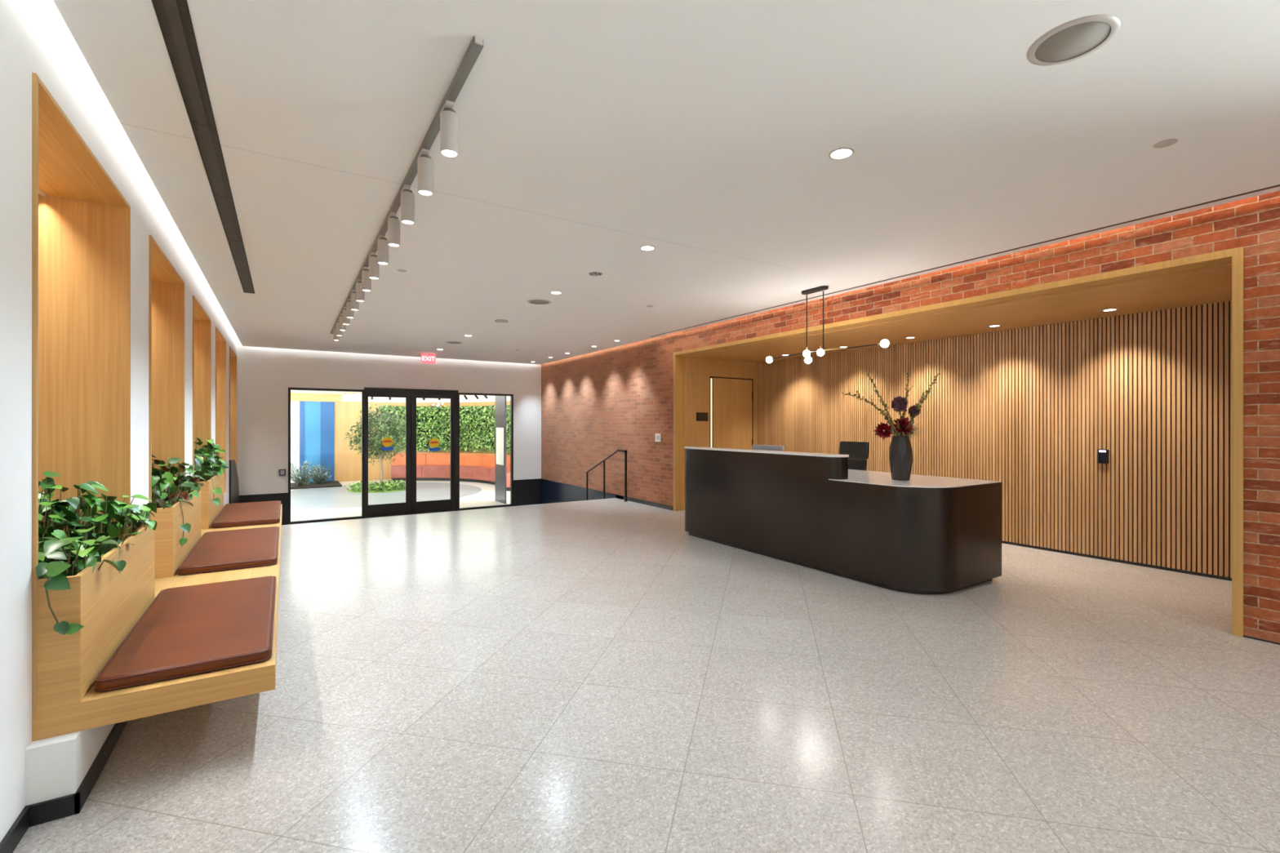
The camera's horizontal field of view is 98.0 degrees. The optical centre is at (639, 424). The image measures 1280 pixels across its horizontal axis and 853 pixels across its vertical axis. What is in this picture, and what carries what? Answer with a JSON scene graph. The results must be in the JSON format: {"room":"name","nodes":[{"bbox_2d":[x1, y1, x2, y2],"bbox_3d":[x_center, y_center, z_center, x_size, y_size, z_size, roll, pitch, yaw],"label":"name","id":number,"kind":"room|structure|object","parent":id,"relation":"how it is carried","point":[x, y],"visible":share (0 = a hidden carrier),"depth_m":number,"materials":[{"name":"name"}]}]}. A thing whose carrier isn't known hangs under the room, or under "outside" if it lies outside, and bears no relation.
{"room":"lobby","nodes":[
{"label":"lobby","id":0,"kind":"room"},
{"bbox_2d":[25,724,114,805],"bbox_3d":[-3.869,1.357,4.669,0.135,0.285,6.065,0,0,-33],"label":"wall","id":1,"kind":"structure","parent":0,"point":[56,766],"depth_m":2.13,"materials":[{"name":"white paint"}]},
{"bbox_2d":[0,0,229,842],"bbox_3d":[-3.399,0.148,3.359,0.480,3.896,18.320,0,0,-33],"label":"wall","id":2,"kind":"structure","parent":0,"point":[15,15],"depth_m":2.04,"materials":[{"name":"white paint"}]},
{"bbox_2d":[0,720,128,852],"bbox_3d":[-2.069,1.462,1.859,0.149,0.075,14.360,0,0,-33],"label":"baseboard","id":3,"kind":"structure","parent":2,"relation":"attached to","point":[36,814],"depth_m":2.12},
{"bbox_2d":[31,504,282,741],"bbox_3d":[-3.642,1.157,4.912,0.780,0.115,6.101,0,0,-33],"label":"bench","id":4,"kind":"object","parent":2,"relation":"attached to","point":[101,708],"visible":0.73,"depth_m":2.38,"materials":[{"name":"brown wood"}]},
{"bbox_2d":[36,524,155,711],"bbox_3d":[-2.846,0.850,2.702,0.525,0.500,1.522,0,0,-33],"label":"planter box","id":5,"kind":"object","parent":4,"relation":"on","point":[108,603],"visible":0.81,"depth_m":2.29,"materials":[{"name":"brown wood"}]},
{"bbox_2d":[35,471,165,635],"bbox_3d":[-2.781,0.530,2.718,0.587,0.564,1.592,0,0,-33],"label":"pothos","id":6,"kind":"object","parent":5,"relation":"in","point":[81,547],"visible":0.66,"depth_m":2.77,"materials":[{"name":"green plant"}]},
{"bbox_2d":[151,488,200,578],"bbox_3d":[-4.021,0.850,4.544,0.525,0.500,1.573,0,0,-33],"label":"planter box","id":7,"kind":"object","parent":4,"relation":"on","point":[170,554],"visible":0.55,"depth_m":4.06,"materials":[{"name":"brown wood"}]},
{"bbox_2d":[151,454,207,546],"bbox_3d":[-3.958,0.582,4.595,0.625,0.670,1.670,0,0,-33],"label":"pothos","id":8,"kind":"object","parent":7,"relation":"in","point":[166,486],"visible":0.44,"depth_m":4.36,"materials":[{"name":"green plant"}]},
{"bbox_2d":[93,576,275,692],"bbox_3d":[-2.379,1.070,3.061,0.612,0.056,1.522,0,0,-33],"label":"seat cushion","id":9,"kind":"object","parent":4,"relation":"on","point":[184,631],"visible":1,"depth_m":2.75,"materials":[{"name":"leather"}]},
{"bbox_2d":[197,472,223,529],"bbox_3d":[-5.239,0.850,6.454,0.525,0.500,1.723,0,0,-33],"label":"planter box","id":10,"kind":"object","parent":4,"relation":"on","point":[209,510],"visible":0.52,"depth_m":5.99,"materials":[{"name":"brown wood"}]},
{"bbox_2d":[194,437,229,506],"bbox_3d":[-5.192,0.470,6.502,0.620,0.808,1.804,0,0,-33],"label":"pothos","id":11,"kind":"object","parent":10,"relation":"in","point":[206,468],"visible":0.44,"depth_m":6.49,"materials":[{"name":"green plant"}]},
{"bbox_2d":[177,526,279,574],"bbox_3d":[-3.537,1.070,4.878,0.612,0.056,1.632,0,0,-33],"label":"seat cushion","id":12,"kind":"object","parent":4,"relation":"on","point":[221,550],"visible":1,"depth_m":4.57,"materials":[{"name":"leather"}]},
{"bbox_2d":[211,500,280,528],"bbox_3d":[-4.739,1.070,6.763,0.612,0.056,1.742,0,0,-33],"label":"seat cushion","id":13,"kind":"object","parent":4,"relation":"on","point":[237,514],"visible":1,"depth_m":6.43,"materials":[{"name":"leather"}]},
{"bbox_2d":[229,459,239,503],"bbox_3d":[-7.573,1.353,10.381,0.030,1.486,1.950,0,0,-33],"label":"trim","id":14,"kind":"structure","parent":2,"relation":"attached to","point":[233,478],"depth_m":10.07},
{"bbox_2d":[31,0,237,357],"bbox_3d":[-5.428,-1.575,6.543,0.480,0.450,10.770,0,0,-33],"label":"light","id":15,"kind":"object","parent":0,"point":[58,60],"depth_m":3.00,"materials":[{"name":"white paint"}]},
{"bbox_2d":[236,357,237,471],"bbox_3d":[-8.237,-0.125,10.948,0.480,2.450,0.320,0,0,-33],"label":"wall","id":16,"kind":"structure","parent":0,"point":[237,357],"depth_m":11.16,"materials":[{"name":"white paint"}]},
{"bbox_2d":[290,401,299,483],"bbox_3d":[-8.829,0.488,17.568,14.200,3.216,11.080,0,0,-33],"label":"wall","id":17,"kind":"structure","parent":0,"point":[295,406],"depth_m":19.80,"materials":[{"name":"white paint"}]},
{"bbox_2d":[341,394,510,402],"bbox_3d":[-6.951,-0.990,20.195,8.287,0.260,2.627,0,0,19],"label":"trim","id":18,"kind":"structure","parent":17,"relation":"attached to","point":[344,397],"depth_m":21.19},
{"bbox_2d":[290,392,341,402],"bbox_3d":[-13.815,-0.975,18.617,6.720,0.290,0.350,0,0,-33],"label":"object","id":19,"kind":"structure","parent":0,"point":[295,397],"depth_m":19.84,"materials":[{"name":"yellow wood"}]},
{"bbox_2d":[304,401,334,482],"bbox_3d":[-11.609,0.633,19.994,1.080,2.926,0.100,0,0,-33],"label":"wall","id":20,"kind":"structure","parent":0,"point":[312,409],"depth_m":19.88,"materials":[{"name":"paint"}]},
{"bbox_2d":[299,400,333,481],"bbox_3d":[-11.582,0.633,19.934,1.060,2.926,0.030,0,0,-33],"label":"panel","id":21,"kind":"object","parent":20,"relation":"attached to","point":[326,407],"depth_m":20.06,"materials":[{"name":"glass"}]},
{"bbox_2d":[290,390,463,395],"bbox_3d":[-8.802,-1.160,17.526,14.000,0.080,10.980,0,0,-33],"label":"ceiling","id":22,"kind":"structure","parent":0,"point":[302,391],"depth_m":19.21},
{"bbox_2d":[290,391,347,394],"bbox_3d":[-11.060,-1.110,18.091,2.760,0.020,2.600,0,0,-33],"label":"skylight panel","id":23,"kind":"object","parent":22,"relation":"attached to","point":[291,392],"visible":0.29,"depth_m":19.44,"materials":[{"name":"white metal"}]},
{"bbox_2d":[290,482,481,507],"bbox_3d":[-8.029,2.094,17.058,6.100,0.004,6.100,0,0,-33],"label":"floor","id":24,"kind":"structure","parent":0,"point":[340,496],"depth_m":16.32,"materials":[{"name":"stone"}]},
{"bbox_2d":[237,337,541,495],"bbox_3d":[-5.502,0.148,13.001,7.300,3.896,0.200,0,0,-33],"label":"wall","id":25,"kind":"structure","parent":0,"point":[265,375],"depth_m":12.09,"materials":[{"name":"white paint"}]},
{"bbox_2d":[279,469,285,475],"bbox_3d":[-7.463,0.998,11.603,0.120,0.135,0.048,0,0,-33],"label":"button","id":26,"kind":"object","parent":25,"relation":"attached to","point":[282,472],"visible":1,"depth_m":11.59,"materials":[{"name":"metal"}]},
{"bbox_2d":[288,387,364,524],"bbox_3d":[-6.805,0.658,12.099,1.442,2.876,0.100,0,0,-33],"label":"window","id":27,"kind":"structure","parent":25,"relation":"in","point":[289,388],"depth_m":11.93,"materials":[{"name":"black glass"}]},
{"bbox_2d":[364,393,411,517],"bbox_3d":[-5.760,0.691,12.727,0.970,2.781,0.064,0,0,-33],"label":"door","id":28,"kind":"structure","parent":25,"relation":"in","point":[393,508],"depth_m":12.75,"materials":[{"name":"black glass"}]},
{"bbox_2d":[239,478,541,524],"bbox_3d":[-5.362,1.763,12.959,6.530,0.666,0.020,0,0,-33],"label":"baseboard","id":29,"kind":"structure","parent":25,"relation":"attached to","point":[526,491],"depth_m":14.34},
{"bbox_2d":[363,387,458,518],"bbox_3d":[-5.314,0.631,13.014,2.090,2.929,0.100,0,0,-33],"label":"door frame","id":30,"kind":"structure","parent":25,"relation":"attached to","point":[366,390],"depth_m":13.28,"materials":[{"name":"metal"}]},
{"bbox_2d":[411,394,453,513],"bbox_3d":[-4.936,0.691,13.252,0.976,2.781,0.064,0,0,-33],"label":"door","id":31,"kind":"structure","parent":25,"relation":"in","point":[428,506],"depth_m":13.19,"materials":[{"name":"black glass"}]},
{"bbox_2d":[458,392,513,510],"bbox_3d":[-3.878,0.658,13.965,1.405,2.876,0.100,0,0,-33],"label":"window","id":32,"kind":"structure","parent":25,"relation":"in","point":[460,393],"depth_m":14.28,"materials":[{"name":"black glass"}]},
{"bbox_2d":[290,479,510,521],"bbox_3d":[-8.754,2.196,17.450,14.000,0.200,11.160,0,0,-33],"label":"floor","id":33,"kind":"structure","parent":0,"point":[486,497],"depth_m":14.52,"materials":[{"name":"stone"}]},
{"bbox_2d":[290,480,342,489],"bbox_3d":[-11.432,2.066,18.861,2.200,0.060,1.700,0,0,-33],"label":"planting bed","id":34,"kind":"object","parent":33,"relation":"on","point":[330,483],"visible":0.5,"depth_m":18.66,"materials":[{"name":"soil"}]},
{"bbox_2d":[290,460,319,486],"bbox_3d":[-11.296,1.635,18.485,0.912,0.932,1.018,0,0,37],"label":"shrub","id":35,"kind":"object","parent":34,"relation":"in","point":[304,479],"visible":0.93,"depth_m":18.41,"materials":[{"name":"green plant"}]},
{"bbox_2d":[306,464,332,484],"bbox_3d":[-11.090,1.734,19.241,0.796,0.727,0.761,0,0,-33],"label":"shrub","id":36,"kind":"object","parent":34,"relation":"in","point":[319,477],"visible":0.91,"depth_m":19.20,"materials":[{"name":"green plant"}]},
{"bbox_2d":[344,404,405,486],"bbox_3d":[-8.512,0.715,18.221,1.947,2.766,1.918,0,0,9],"label":"tree","id":37,"kind":"object","parent":33,"relation":"on","point":[380,423],"visible":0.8,"depth_m":18.05,"materials":[{"name":"green plant"}]},
{"bbox_2d":[346,480,405,493],"bbox_3d":[-8.356,1.968,17.982,1.983,0.351,2.039,0,0,-33],"label":"ground cover","id":38,"kind":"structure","parent":33,"relation":"on","point":[376,487],"depth_m":17.55,"materials":[{"name":"green plant"}]},
{"bbox_2d":[391,452,510,490],"bbox_3d":[-6.234,1.586,19.950,6.969,1.020,2.191,0,0,32],"label":"banquette","id":39,"kind":"object","parent":33,"relation":"on","point":[430,466],"visible":0.52,"depth_m":20.69,"materials":[{"name":"orange fabric"}]},
{"bbox_2d":[494,395,506,503],"bbox_3d":[-3.766,0.573,15.020,0.062,3.046,0.820,0,0,-33],"label":"column","id":40,"kind":"structure","parent":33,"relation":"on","point":[500,402],"depth_m":14.95,"materials":[{"name":"metal"}]},
{"bbox_2d":[288,503,540,524],"bbox_3d":[-4.378,1.972,11.191,7.250,0.647,4.460,0,0,-33],"label":"floor","id":41,"kind":"structure","parent":0,"point":[539,504],"depth_m":12.77,"materials":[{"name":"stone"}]},
{"bbox_2d":[334,400,510,481],"bbox_3d":[-6.952,0.618,20.192,8.269,2.956,2.612,0,0,19],"label":"wall","id":42,"kind":"structure","parent":0,"point":[348,464],"depth_m":20.72,"materials":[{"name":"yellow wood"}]},
{"bbox_2d":[377,404,510,453],"bbox_3d":[-6.346,0.147,20.145,7.232,1.852,1.969,0,0,27],"label":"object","id":43,"kind":"structure","parent":42,"relation":"attached to","point":[477,424],"depth_m":21.18,"materials":[{"name":"plant"}]},
{"bbox_2d":[13,497,1279,852],"bbox_3d":[1.510,1.600,4.141,9.600,0.200,14.360,0,0,-33],"label":"floor","id":44,"kind":"structure","parent":0,"point":[602,675],"depth_m":2.88,"materials":[{"name":"stone"}]},
{"bbox_2d":[586,449,627,502],"bbox_3d":[-0.715,1.298,11.538,0.090,1.596,1.716,0,0,-33],"label":"handrail","id":45,"kind":"object","parent":44,"relation":"on","point":[617,451],"visible":0.96,"depth_m":11.28,"materials":[{"name":"black metal"}]},
{"bbox_2d":[684,446,1001,594],"bbox_3d":[2.021,0.901,6.489,1.216,1.198,3.510,0,0,-33],"label":"reception desk","id":46,"kind":"object","parent":44,"relation":"on","point":[922,534],"visible":1,"depth_m":5.46,"materials":[{"name":"brown metal"}]},
{"bbox_2d":[752,444,784,451],"bbox_3d":[1.621,0.507,7.112,0.180,0.486,0.530,0,0,-33],"label":"monitor","id":47,"kind":"object","parent":46,"relation":"on","point":[765,447],"visible":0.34,"depth_m":7.08,"materials":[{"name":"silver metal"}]},
{"bbox_2d":[888,435,912,480],"bbox_3d":[2.576,0.329,5.491,0.214,0.432,0.213,0,0,-33],"label":"vase","id":48,"kind":"object","parent":46,"relation":"on","point":[900,452],"visible":0.99,"depth_m":5.42,"materials":[{"name":"ceramic"}]},
{"bbox_2d":[841,390,897,435],"bbox_3d":[2.257,-0.044,5.469,0.568,0.578,0.114,0,0,2],"label":"branch","id":49,"kind":"object","parent":48,"relation":"in","point":[886,417],"visible":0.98,"depth_m":5.46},
{"bbox_2d":[864,368,895,428],"bbox_3d":[2.410,-0.162,5.543,0.319,0.814,0.095,0,0,20],"label":"branch","id":50,"kind":"object","parent":48,"relation":"in","point":[877,391],"visible":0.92,"depth_m":5.54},
{"bbox_2d":[873,422,895,439],"bbox_3d":[2.444,0.110,5.419,0.282,0.274,0.139,0,0,-3],"label":"flower","id":51,"kind":"object","parent":48,"relation":"in","point":[879,431],"visible":0.97,"depth_m":5.41,"materials":[{"name":"red plant"}]},
{"bbox_2d":[890,395,908,415],"bbox_3d":[2.551,-0.020,5.474,0.166,0.530,0.164,0,0,-33],"label":"allium","id":52,"kind":"object","parent":48,"relation":"in","point":[899,404],"visible":1,"depth_m":5.44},
{"bbox_2d":[893,415,913,435],"bbox_3d":[2.570,0.077,5.415,0.181,0.338,0.144,0,0,-33],"label":"flower","id":53,"kind":"object","parent":48,"relation":"in","point":[904,423],"visible":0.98,"depth_m":5.42,"materials":[{"name":"red plant"}]},
{"bbox_2d":[879,420,930,439],"bbox_3d":[2.604,0.013,5.478,0.468,0.263,0.402,0,0,7],"label":"ornamental grass","id":54,"kind":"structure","parent":48,"relation":"in","point":[897,433],"depth_m":5.43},
{"bbox_2d":[898,373,913,418],"bbox_3d":[2.647,-0.138,5.558,0.175,0.766,0.079,0,0,-26],"label":"branch","id":55,"kind":"object","parent":48,"relation":"in","point":[903,415],"visible":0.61,"depth_m":5.58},
{"bbox_2d":[907,405,920,421],"bbox_3d":[2.687,0.026,5.493,0.194,0.441,0.124,0,0,-33],"label":"allium","id":56,"kind":"object","parent":48,"relation":"in","point":[912,409],"visible":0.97,"depth_m":5.49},
{"bbox_2d":[904,368,942,435],"bbox_3d":[2.782,-0.155,5.464,0.378,0.800,0.094,0,0,-4],"label":"branch","id":57,"kind":"object","parent":48,"relation":"in","point":[925,397],"visible":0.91,"depth_m":5.47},
{"bbox_2d":[839,441,869,471],"bbox_3d":[2.631,0.864,7.287,0.658,1.272,0.608,0,0,-33],"label":"office chair","id":58,"kind":"object","parent":44,"relation":"on","point":[858,451],"visible":0.18,"depth_m":7.35,"materials":[{"name":"black leather"}]},
{"bbox_2d":[53,0,1279,364],"bbox_3d":[0.419,-1.730,5.853,9.600,0.300,18.620,0,0,-33],"label":"ceiling","id":59,"kind":"structure","parent":0,"point":[593,133],"depth_m":3.17,"materials":[{"name":"paint"}]},
{"bbox_2d":[151,0,254,293],"bbox_3d":[-1.337,-1.577,1.419,0.110,0.005,12.430,0,0,-33],"label":"ceiling vent","id":60,"kind":"object","parent":59,"relation":"in","point":[174,18],"visible":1,"depth_m":2.79,"materials":[{"name":"brown metal"}]},
{"bbox_2d":[330,35,483,333],"bbox_3d":[-2.964,-1.564,5.886,0.040,0.032,8.588,0,0,-33],"label":"track rail","id":61,"kind":"object","parent":59,"relation":"attached to","point":[475,47],"visible":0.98,"depth_m":2.91,"materials":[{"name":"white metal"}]},
{"bbox_2d":[333,325,339,340],"bbox_3d":[-4.785,-1.438,8.765,0.085,0.220,0.140,0,0,-33],"label":"track spotlight","id":62,"kind":"object","parent":61,"relation":"attached to","point":[335,337],"visible":0.8,"depth_m":8.72,"materials":[{"name":"white metal"}]},
{"bbox_2d":[336,320,342,336],"bbox_3d":[-4.489,-1.438,8.300,0.085,0.220,0.140,0,0,-33],"label":"track spotlight","id":63,"kind":"object","parent":61,"relation":"attached to","point":[340,333],"visible":0.72,"depth_m":8.26,"materials":[{"name":"white metal"}]},
{"bbox_2d":[338,313,346,330],"bbox_3d":[-4.193,-1.438,7.836,0.085,0.220,0.140,0,0,-33],"label":"track spotlight","id":64,"kind":"object","parent":61,"relation":"attached to","point":[341,327],"visible":0.87,"depth_m":7.80,"materials":[{"name":"white metal"}]},
{"bbox_2d":[342,306,349,324],"bbox_3d":[-3.897,-1.438,7.371,0.085,0.220,0.140,0,0,-33],"label":"track spotlight","id":65,"kind":"object","parent":61,"relation":"attached to","point":[345,320],"visible":0.76,"depth_m":7.33,"materials":[{"name":"white metal"}]},
{"bbox_2d":[346,298,354,318],"bbox_3d":[-3.600,-1.438,6.906,0.085,0.220,0.140,0,0,-33],"label":"track spotlight","id":66,"kind":"object","parent":61,"relation":"attached to","point":[349,313],"visible":0.84,"depth_m":6.87,"materials":[{"name":"white metal"}]},
{"bbox_2d":[351,289,359,311],"bbox_3d":[-3.304,-1.438,6.442,0.085,0.220,0.140,0,0,-33],"label":"track spotlight","id":67,"kind":"object","parent":61,"relation":"attached to","point":[354,304],"visible":0.84,"depth_m":6.41,"materials":[{"name":"white metal"}]},
{"bbox_2d":[355,279,364,302],"bbox_3d":[-3.008,-1.438,5.977,0.085,0.220,0.140,0,0,-33],"label":"track spotlight","id":68,"kind":"object","parent":61,"relation":"attached to","point":[360,295],"visible":0.92,"depth_m":5.94,"materials":[{"name":"white metal"}]},
{"bbox_2d":[361,266,371,291],"bbox_3d":[-2.712,-1.438,5.513,0.085,0.220,0.140,0,0,-33],"label":"track spotlight","id":69,"kind":"object","parent":61,"relation":"attached to","point":[366,281],"visible":0.94,"depth_m":5.48,"materials":[{"name":"white metal"}]},
{"bbox_2d":[368,251,378,279],"bbox_3d":[-2.416,-1.438,5.048,0.085,0.220,0.140,0,0,-33],"label":"track spotlight","id":70,"kind":"object","parent":61,"relation":"attached to","point":[373,264],"visible":0.97,"depth_m":5.01,"materials":[{"name":"white metal"}]},
{"bbox_2d":[377,233,388,265],"bbox_3d":[-2.119,-1.438,4.583,0.085,0.220,0.140,0,0,-33],"label":"track spotlight","id":71,"kind":"object","parent":61,"relation":"attached to","point":[382,242],"visible":0.97,"depth_m":4.55,"materials":[{"name":"white metal"}]},
{"bbox_2d":[387,212,399,247],"bbox_3d":[-1.823,-1.438,4.119,0.085,0.220,0.140,0,0,-33],"label":"track spotlight","id":72,"kind":"object","parent":61,"relation":"attached to","point":[393,223],"visible":1,"depth_m":4.08,"materials":[{"name":"white metal"}]},
{"bbox_2d":[400,184,414,224],"bbox_3d":[-1.527,-1.438,3.654,0.085,0.220,0.140,0,0,-33],"label":"track spotlight","id":73,"kind":"object","parent":61,"relation":"attached to","point":[407,197],"visible":1,"depth_m":3.62,"materials":[{"name":"white metal"}]},
{"bbox_2d":[417,148,433,195],"bbox_3d":[-1.231,-1.438,3.189,0.085,0.220,0.140,0,0,-33],"label":"track spotlight","id":74,"kind":"object","parent":61,"relation":"attached to","point":[425,164],"visible":1,"depth_m":3.15,"materials":[{"name":"white metal"}]},
{"bbox_2d":[440,99,458,157],"bbox_3d":[-0.934,-1.438,2.725,0.085,0.220,0.140,0,0,-33],"label":"track spotlight","id":75,"kind":"object","parent":61,"relation":"attached to","point":[449,119],"visible":1,"depth_m":2.69,"materials":[{"name":"white metal"}]},
{"bbox_2d":[421,353,435,364],"bbox_3d":[-4.712,-1.472,12.375,0.300,0.215,0.034,0,0,-33],"label":"exit sign","id":76,"kind":"object","parent":59,"relation":"hanging from","point":[425,358],"visible":1,"depth_m":12.36,"materials":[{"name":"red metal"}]},
{"bbox_2d":[446,341,462,343],"bbox_3d":[-3.570,-1.577,10.687,0.306,0.006,0.306,0,0,-33],"label":"ceiling speaker","id":77,"kind":"object","parent":59,"relation":"attached to","point":[449,342],"visible":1,"depth_m":10.66,"materials":[{"name":"white metal"}]},
{"bbox_2d":[494,319,507,322],"bbox_3d":[-2.099,-1.574,8.446,0.212,0.012,0.200,0,0,-33],"label":"ceiling hatch","id":78,"kind":"object","parent":59,"relation":"attached to","point":[498,320],"visible":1,"depth_m":8.43,"materials":[{"name":"white metal"}]},
{"bbox_2d":[527,299,551,304],"bbox_3d":[-1.299,-1.577,7.153,0.306,0.006,0.306,0,0,-33],"label":"ceiling speaker","id":79,"kind":"object","parent":59,"relation":"attached to","point":[531,301],"visible":1,"depth_m":7.12,"materials":[{"name":"white metal"}]},
{"bbox_2d":[528,300,548,304],"bbox_3d":[-1.299,-1.578,7.153,0.250,0.002,0.250,0,0,-33],"label":"grille","id":80,"kind":"object","parent":79,"relation":"attached to","point":[535,302],"depth_m":7.17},
{"bbox_2d":[588,271,602,275],"bbox_3d":[-0.465,-1.575,5.820,0.148,0.010,0.148,0,0,-33],"label":"recessed light","id":81,"kind":"object","parent":59,"relation":"in","point":[592,273],"visible":1,"depth_m":5.80,"materials":[{"name":"white metal"}]},
{"bbox_2d":[640,245,655,250],"bbox_3d":[0.068,-1.578,4.971,0.140,0.004,0.140,0,0,-33],"label":"recessed light","id":82,"kind":"object","parent":59,"relation":"in","point":[643,247],"visible":1,"depth_m":4.96,"materials":[{"name":"white metal"}]},
{"bbox_2d":[765,285,888,363],"bbox_3d":[2.071,-1.147,6.396,0.154,0.867,1.704,0,0,-33],"label":"pendant light","id":83,"kind":"object","parent":59,"relation":"hanging from","point":[884,343],"visible":1,"depth_m":6.42,"materials":[{"name":"black metal"}]},
{"bbox_2d":[828,147,853,159],"bbox_3d":[1.173,-1.578,3.238,0.140,0.004,0.140,0,0,-33],"label":"recessed light","id":84,"kind":"object","parent":59,"relation":"in","point":[842,153],"visible":1,"depth_m":3.24,"materials":[{"name":"white metal"}]},
{"bbox_2d":[651,184,1279,337],"bbox_3d":[3.642,-1.579,4.575,0.030,0.005,12.800,0,0,-33],"label":"trim","id":85,"kind":"structure","parent":59,"relation":"attached to","point":[1271,187],"depth_m":4.87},
{"bbox_2d":[1026,14,1120,66],"bbox_3d":[1.782,-1.577,2.293,0.306,0.006,0.306,0,0,-33],"label":"ceiling speaker","id":86,"kind":"object","parent":59,"relation":"attached to","point":[1074,39],"visible":1,"depth_m":2.28,"materials":[{"name":"white metal"}]},
{"bbox_2d":[1035,21,1111,62],"bbox_3d":[1.782,-1.578,2.293,0.250,0.002,0.250,0,0,-33],"label":"grille","id":87,"kind":"object","parent":86,"relation":"attached to","point":[1074,40],"depth_m":2.29,"materials":[{"name":"metal"}]},
{"bbox_2d":[1153,138,1177,147],"bbox_3d":[2.950,-1.577,3.120,0.100,0.006,0.100,0,0,-33],"label":"sprinkler cover","id":88,"kind":"object","parent":59,"relation":"attached to","point":[1166,143],"visible":1,"depth_m":3.11,"materials":[{"name":"white metal"}]},
{"bbox_2d":[684,355,757,447],"bbox_3d":[1.673,0.071,10.406,2.190,2.857,0.150,0,0,-33],"label":"wall","id":89,"kind":"structure","parent":0,"point":[698,371],"depth_m":9.97,"materials":[{"name":"brown wood"}]},
{"bbox_2d":[696,412,707,421],"bbox_3d":[1.114,-0.140,9.953,0.260,0.150,0.012,0,0,-33],"label":"wall plaque","id":90,"kind":"object","parent":89,"relation":"attached to","point":[700,416],"visible":1,"depth_m":9.94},
{"bbox_2d":[709,376,753,449],"bbox_3d":[1.717,0.314,10.328,1.060,2.372,0.028,0,0,-33],"label":"door","id":91,"kind":"structure","parent":89,"relation":"in","point":[731,399],"depth_m":10.31,"materials":[{"name":"brown wood"}]},
{"bbox_2d":[541,191,1279,643],"bbox_3d":[2.394,0.148,7.053,0.200,3.896,18.320,0,0,-33],"label":"wall","id":92,"kind":"structure","parent":0,"point":[595,405],"depth_m":5.43,"materials":[{"name":"red brick"}]},
{"bbox_2d":[541,479,622,503],"bbox_3d":[-1.473,1.764,12.913,0.020,0.664,4.240,0,0,-33],"label":"trim","id":93,"kind":"structure","parent":92,"relation":"attached to","point":[552,491],"depth_m":13.41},
{"bbox_2d":[655,433,660,441],"bbox_3d":[0.324,0.237,10.097,0.018,0.145,0.160,0,0,-33],"label":"light switch","id":94,"kind":"object","parent":92,"relation":"attached to","point":[657,435],"visible":1,"depth_m":10.08,"materials":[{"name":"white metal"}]},
{"bbox_2d":[615,494,1279,644],"bbox_3d":[3.365,1.465,5.324,0.020,0.070,14.360,0,0,-33],"label":"baseboard","id":95,"kind":"structure","parent":92,"relation":"attached to","point":[629,499],"depth_m":10.13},
{"bbox_2d":[673,246,1243,637],"bbox_3d":[2.511,0.121,6.867,0.222,2.757,6.840,0,0,-33],"label":"trim","id":96,"kind":"structure","parent":92,"relation":"attached to","point":[1233,255],"depth_m":4.48,"materials":[{"name":"brown wood"}]},
{"bbox_2d":[685,262,1231,362],"bbox_3d":[3.513,-1.220,7.529,2.180,0.060,6.880,0,0,-33],"label":"ceiling","id":97,"kind":"structure","parent":0,"point":[1211,284],"depth_m":6.02,"materials":[{"name":"brown wood"}]},
{"bbox_2d":[942,301,1230,577],"bbox_3d":[4.251,0.121,8.000,0.430,2.757,6.880,0,0,-33],"label":"wall","id":98,"kind":"structure","parent":0,"point":[1229,301],"depth_m":5.84,"materials":[{"name":"wood"}]},
{"bbox_2d":[757,300,1231,577],"bbox_3d":[4.075,0.140,7.867,0.030,2.660,6.714,0,0,-33],"label":"wall slats","id":99,"kind":"structure","parent":98,"relation":"attached to","point":[802,406],"depth_m":6.51,"materials":[{"name":"brown wood"}]},
{"bbox_2d":[1097,448,1108,463],"bbox_3d":[5.128,0.352,6.157,0.031,0.155,0.100,0,0,-33],"label":"card reader","id":100,"kind":"object","parent":99,"relation":"attached to","point":[1102,455],"visible":1,"depth_m":6.15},
{"bbox_2d":[1001,540,1231,581],"bbox_3d":[4.072,1.485,7.859,0.024,0.030,6.725,0,0,-33],"label":"baseboard","id":101,"kind":"structure","parent":98,"relation":"attached to","point":[1171,569],"depth_m":6.02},
{"bbox_3d":[-5.605,-0.125,6.430,0.060,2.450,10.770,0,0,-33],"label":"wall","id":102,"kind":"structure","parent":0,"visible":0},
{"bbox_2d":[31,72,130,711],"bbox_3d":[-2.915,-0.125,2.672,0.427,2.450,1.540,0,0,-33],"label":"wall niche","id":103,"kind":"object","parent":102,"relation":"attached to","point":[81,220],"visible":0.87,"depth_m":3.27,"materials":[{"name":"brown wood"}]},
{"bbox_2d":[148,235,184,519],"bbox_3d":[-4.084,-0.125,4.506,0.427,2.450,1.570,0,0,-33],"label":"wall niche","id":104,"kind":"object","parent":102,"relation":"attached to","point":[166,286],"visible":0.21,"depth_m":5.18,"materials":[{"name":"brown wood"}]},
{"bbox_2d":[192,295,211,478],"bbox_3d":[-5.272,-0.125,6.369,0.427,2.450,1.590,0,0,-33],"label":"wall niche","id":105,"kind":"object","parent":102,"relation":"attached to","point":[202,322],"visible":0.16,"depth_m":7.08,"materials":[{"name":"brown wood"}]},
{"bbox_2d":[215,327,226,493],"bbox_3d":[-6.452,-0.125,8.220,0.427,2.450,1.500,0,0,-33],"label":"wall niche","id":106,"kind":"object","parent":102,"relation":"attached to","point":[220,342],"visible":0.19,"depth_m":8.91,"materials":[{"name":"brown wood"}]},
{"bbox_2d":[229,346,236,466],"bbox_3d":[-7.683,-0.125,10.151,0.427,2.450,1.620,0,0,-33],"label":"wall niche","id":107,"kind":"object","parent":102,"relation":"attached to","point":[233,357],"visible":0.19,"depth_m":10.90,"materials":[{"name":"brown wood"}]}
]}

